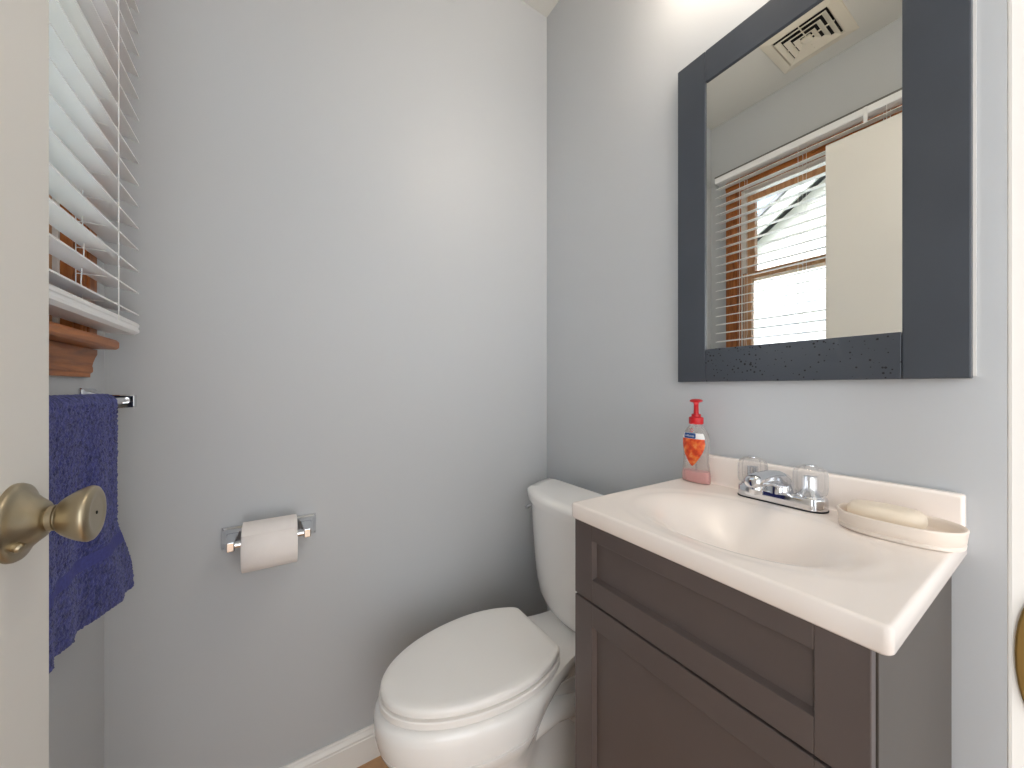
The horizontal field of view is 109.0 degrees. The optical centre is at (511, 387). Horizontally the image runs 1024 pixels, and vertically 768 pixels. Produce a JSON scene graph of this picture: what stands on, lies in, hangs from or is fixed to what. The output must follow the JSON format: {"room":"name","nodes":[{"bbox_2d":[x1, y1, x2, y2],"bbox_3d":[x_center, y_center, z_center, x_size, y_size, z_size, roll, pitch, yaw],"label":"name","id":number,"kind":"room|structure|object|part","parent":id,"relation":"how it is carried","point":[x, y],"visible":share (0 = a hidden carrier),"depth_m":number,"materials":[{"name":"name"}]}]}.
{"room":"bathroom","nodes":[
{"label":"bathroom","id":0,"kind":"room"},
{"bbox_2d":[49,235,103,767],"bbox_3d":[-0.578,-0.175,0.225,0.115,2.462,1.200,0,0,-32],"label":"wall","id":1,"kind":"structure","parent":0,"point":[76,681],"depth_m":0.67,"materials":[{"name":"paint"}]},
{"bbox_2d":[49,195,118,376],"bbox_3d":[-0.642,-0.547,0.350,0.191,1.056,0.755,0,0,-32],"label":"window","id":2,"kind":"structure","parent":1,"relation":"in","point":[72,346],"depth_m":0.62,"materials":[{"name":"brown wood"}]},
{"bbox_3d":[-0.639,-0.346,0.367,0.030,0.475,0.589,0,0,-32],"label":"sash","id":3,"kind":"part","parent":2,"relation":"part of","materials":[{"name":"brown wood"}]},
{"bbox_3d":[-0.785,-0.555,0.673,0.016,0.930,0.055,0,0,-32],"label":"casing","id":4,"kind":"part","parent":2,"relation":"part of","materials":[{"name":"brown wood"}]},
{"bbox_2d":[49,0,138,334],"bbox_3d":[-0.576,-0.604,0.408,0.054,0.993,0.785,0,0,-32],"label":"window blind","id":5,"kind":"object","parent":2,"relation":"attached to","point":[90,40],"visible":0.76,"depth_m":0.59,"materials":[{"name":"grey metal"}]},
{"bbox_3d":[-0.722,-0.595,0.613,0.002,0.927,0.013,0,0,-32],"label":"lift cord","id":6,"kind":"part","parent":5,"relation":"part of","materials":[{"name":"white fabric"}]},
{"bbox_3d":[-0.575,-0.119,0.406,0.049,0.025,0.779,0,0,-32],"label":"rail","id":7,"kind":"part","parent":5,"relation":"part of","materials":[{"name":"white plastic"}]},
{"bbox_3d":[-0.720,-0.594,0.635,0.053,0.947,0.002,0,0,-32],"label":"ladder cord","id":8,"kind":"part","parent":5,"relation":"part of","materials":[{"name":"white fabric"}]},
{"bbox_2d":[78,388,136,407],"bbox_3d":[-0.673,0.027,0.546,0.068,0.052,0.440,0,0,-32],"label":"towel bar","id":9,"kind":"object","parent":1,"relation":"attached to","point":[124,401],"visible":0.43,"depth_m":0.70,"materials":[{"name":"silver metal"}]},
{"bbox_2d":[49,394,133,672],"bbox_3d":[-0.632,0.192,0.533,0.052,0.364,0.344,0,0,-32],"label":"hand towel","id":10,"kind":"object","parent":9,"relation":"hanging from","point":[87,580],"visible":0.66,"depth_m":0.53,"materials":[{"name":"blue fabric"}]},
{"bbox_2d":[104,0,546,767],"bbox_3d":[-0.390,-0.175,1.123,1.396,2.462,0.115,0,0,-32],"label":"wall","id":11,"kind":"structure","parent":0,"point":[340,217],"depth_m":0.98,"materials":[{"name":"paint"}]},
{"bbox_2d":[221,513,315,552],"bbox_3d":[-0.586,0.359,0.887,0.198,0.053,0.074,0,0,-32],"label":"toilet paper holder","id":12,"kind":"object","parent":11,"relation":"attached to","point":[306,523],"visible":0.69,"depth_m":0.87,"materials":[{"name":"silver metal"}]},
{"bbox_3d":[-0.650,0.359,0.847,0.047,0.053,0.074,0,0,-32],"label":"post","id":13,"kind":"part","parent":12,"relation":"part of","materials":[{"name":"silver metal"}]},
{"bbox_2d":[240,514,297,572],"bbox_3d":[-0.572,0.367,0.866,0.108,0.110,0.109,0,0,-32],"label":"toilet paper roll","id":14,"kind":"object","parent":12,"relation":"on","point":[269,542],"visible":1,"depth_m":0.83,"materials":[{"name":"paper"}]},
{"bbox_3d":[-0.522,0.359,0.928,0.047,0.053,0.074,0,0,-32],"label":"post","id":15,"kind":"part","parent":12,"relation":"part of","materials":[{"name":"silver metal"}]},
{"bbox_2d":[280,723,379,767],"bbox_3d":[-0.356,1.011,1.069,1.166,0.090,0.014,0,0,-32],"label":"baseboard","id":16,"kind":"structure","parent":11,"relation":"attached to","point":[358,748],"depth_m":1.00,"materials":[{"name":"paint"}]},
{"bbox_2d":[357,755,388,767],"bbox_3d":[-0.277,1.106,-0.523,2.971,0.100,3.015,0,0,-32],"label":"floor","id":17,"kind":"structure","parent":0,"point":[378,762],"depth_m":1.02,"materials":[{"name":"brown wood"}]},
{"bbox_2d":[373,478,602,767],"bbox_3d":[0.003,0.689,0.932,0.678,0.734,0.508,0,0,-32],"label":"toilet","id":18,"kind":"object","parent":17,"relation":"on","point":[490,688],"visible":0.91,"depth_m":0.83,"materials":[{"name":"ceramic"}]},
{"bbox_3d":[-0.103,0.660,0.865,0.406,0.024,0.291,0,0,-32],"label":"seat","id":19,"kind":"part","parent":18,"relation":"part of","materials":[{"name":"plastic"}]},
{"bbox_3d":[-0.102,0.639,0.865,0.402,0.018,0.285,0,0,-32],"label":"lid","id":20,"kind":"part","parent":18,"relation":"part of","materials":[{"name":"plastic"}]},
{"bbox_3d":[0.003,0.864,0.932,0.678,0.384,0.310,0,0,-32],"label":"bowl","id":21,"kind":"part","parent":18,"relation":"part of","materials":[{"name":"ceramic"}]},
{"bbox_3d":[0.196,0.516,1.055,0.168,0.308,0.460,0,0,-32],"label":"tank","id":22,"kind":"part","parent":18,"relation":"part of","materials":[{"name":"ceramic"}]},
{"bbox_3d":[0.191,0.342,1.052,0.179,0.040,0.508,0,0,-32],"label":"tank lid","id":23,"kind":"part","parent":18,"relation":"part of","materials":[{"name":"ceramic"}]},
{"bbox_2d":[575,519,951,767],"bbox_3d":[0.391,0.652,0.622,0.378,0.808,0.414,0,0,-32],"label":"vanity cabinet","id":24,"kind":"object","parent":17,"relation":"on","point":[677,666],"visible":0.73,"depth_m":0.49,"materials":[{"name":"brown laminate"}]},
{"bbox_3d":[0.236,0.672,0.524,0.008,0.480,0.324,0,0,-32],"label":"recessed panel","id":25,"kind":"part","parent":24,"relation":"part of","materials":[{"name":"brown paint"}]},
{"bbox_3d":[0.236,0.312,0.524,0.008,0.070,0.324,0,0,-32],"label":"recessed panel","id":26,"kind":"part","parent":24,"relation":"part of","materials":[{"name":"brown paint"}]},
{"bbox_3d":[0.237,0.674,0.525,0.014,0.564,0.413,0,0,-32],"label":"door","id":27,"kind":"part","parent":24,"relation":"part of","materials":[{"name":"brown paint"}]},
{"bbox_2d":[572,453,966,655],"bbox_3d":[0.391,0.223,0.618,0.386,0.133,0.434,0,0,-32],"label":"sink","id":28,"kind":"object","parent":24,"relation":"in","point":[870,592],"visible":0.9,"depth_m":0.54,"materials":[{"name":"ceramic"}]},
{"bbox_2d":[682,399,710,483],"bbox_3d":[0.427,0.122,0.846,0.043,0.192,0.063,0,0,-7],"label":"soap dispenser","id":29,"kind":"object","parent":28,"relation":"on","point":[693,443],"visible":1,"depth_m":0.83,"materials":[{"name":"red plastic"}]},
{"bbox_2d":[738,456,828,513],"bbox_3d":[0.475,0.179,0.674,0.137,0.080,0.147,0,0,-32],"label":"faucet","id":30,"kind":"object","parent":28,"relation":"on","point":[776,487],"visible":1,"depth_m":0.66,"materials":[{"name":"metal"}]},
{"bbox_3d":[0.486,0.179,0.737,0.045,0.041,0.045,0,0,-32],"label":"handle stem","id":31,"kind":"part","parent":30,"relation":"part of","materials":[{"name":"silver metal"}]},
{"bbox_3d":[0.475,0.178,0.674,0.136,0.050,0.049,0,0,-32],"label":"spout","id":32,"kind":"part","parent":30,"relation":"part of","materials":[{"name":"silver metal"}]},
{"bbox_3d":[0.537,0.179,0.657,0.045,0.041,0.045,0,0,-32],"label":"handle stem","id":33,"kind":"part","parent":30,"relation":"part of","materials":[{"name":"silver metal"}]},
{"bbox_2d":[837,503,969,551],"bbox_3d":[0.575,0.206,0.545,0.096,0.027,0.136,0,0,-32],"label":"soap dish","id":34,"kind":"object","parent":28,"relation":"on","point":[943,535],"visible":0.8,"depth_m":0.51,"materials":[{"name":"beige ceramic"}]},
{"bbox_2d":[847,499,927,529],"bbox_3d":[0.571,0.194,0.558,0.058,0.026,0.087,0,0,-32],"label":"bar","id":35,"kind":"object","parent":34,"relation":"in","point":[899,515],"visible":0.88,"depth_m":0.54,"materials":[{"name":"beige wax"}]},
{"bbox_2d":[522,0,558,16],"bbox_3d":[-0.277,-1.456,-0.523,2.971,0.100,3.015,0,0,-32],"label":"ceiling","id":36,"kind":"structure","parent":0,"point":[544,7],"depth_m":1.34,"materials":[{"name":"paint"}]},
{"bbox_2d":[547,0,1006,767],"bbox_3d":[0.905,-0.175,0.279,0.115,2.462,2.700,0,0,-32],"label":"wall","id":37,"kind":"structure","parent":0,"point":[619,412],"depth_m":0.94,"materials":[{"name":"paint"}]},
{"bbox_2d":[685,453,965,526],"bbox_3d":[0.547,0.190,0.716,0.018,0.066,0.434,0,0,-32],"label":"backsplash","id":38,"kind":"structure","parent":37,"relation":"attached to","point":[839,489],"depth_m":0.63,"materials":[{"name":"ceramic"}]},
{"bbox_2d":[678,0,976,381],"bbox_3d":[0.544,-0.399,0.720,0.020,0.770,0.460,0,0,-32],"label":"wall mirror","id":39,"kind":"object","parent":37,"relation":"attached to","point":[827,149],"visible":1,"depth_m":0.66,"materials":[{"name":"paint"}]},
{"bbox_3d":[0.543,-0.748,0.721,0.019,0.072,0.318,0,0,-32],"label":"frame rail","id":40,"kind":"part","parent":39,"relation":"part of","materials":[{"name":"paint"}]},
{"bbox_3d":[0.543,-0.051,0.721,0.019,0.076,0.318,0,0,-32],"label":"frame rail","id":41,"kind":"part","parent":39,"relation":"part of","materials":[{"name":"paint"}]},
{"bbox_2d":[706,0,901,348],"bbox_3d":[0.541,-0.401,0.720,0.004,0.634,0.332,0,0,-32],"label":"mirror glass","id":42,"kind":"object","parent":39,"relation":"on","point":[804,118],"depth_m":0.69,"materials":[{"name":"silver"}]},
{"bbox_3d":[-0.576,-0.175,-0.422,2.176,2.462,0.106,0,0,-32],"label":"wall","id":43,"kind":"structure","parent":0,"visible":0},
{"bbox_2d":[0,0,106,767],"bbox_3d":[-0.320,0.029,0.145,0.086,2.031,0.554,0,0,-32],"label":"door","id":44,"kind":"structure","parent":43,"relation":"in","point":[28,516],"depth_m":0.34,"materials":[{"name":"paint"}]},
{"bbox_2d":[1007,0,1023,767],"bbox_3d":[0.078,0.006,-0.006,0.636,2.100,0.136,0,0,-32],"label":"door frame","id":45,"kind":"structure","parent":43,"relation":"attached to","point":[1015,8],"depth_m":0.18,"materials":[{"name":"paint"}]},
{"bbox_3d":[0.259,0.132,0.169,0.002,0.060,0.031,0,0,-32],"label":"strike plate","id":46,"kind":"part","parent":45,"relation":"part of","materials":[{"name":"gold metal"}]}
]}

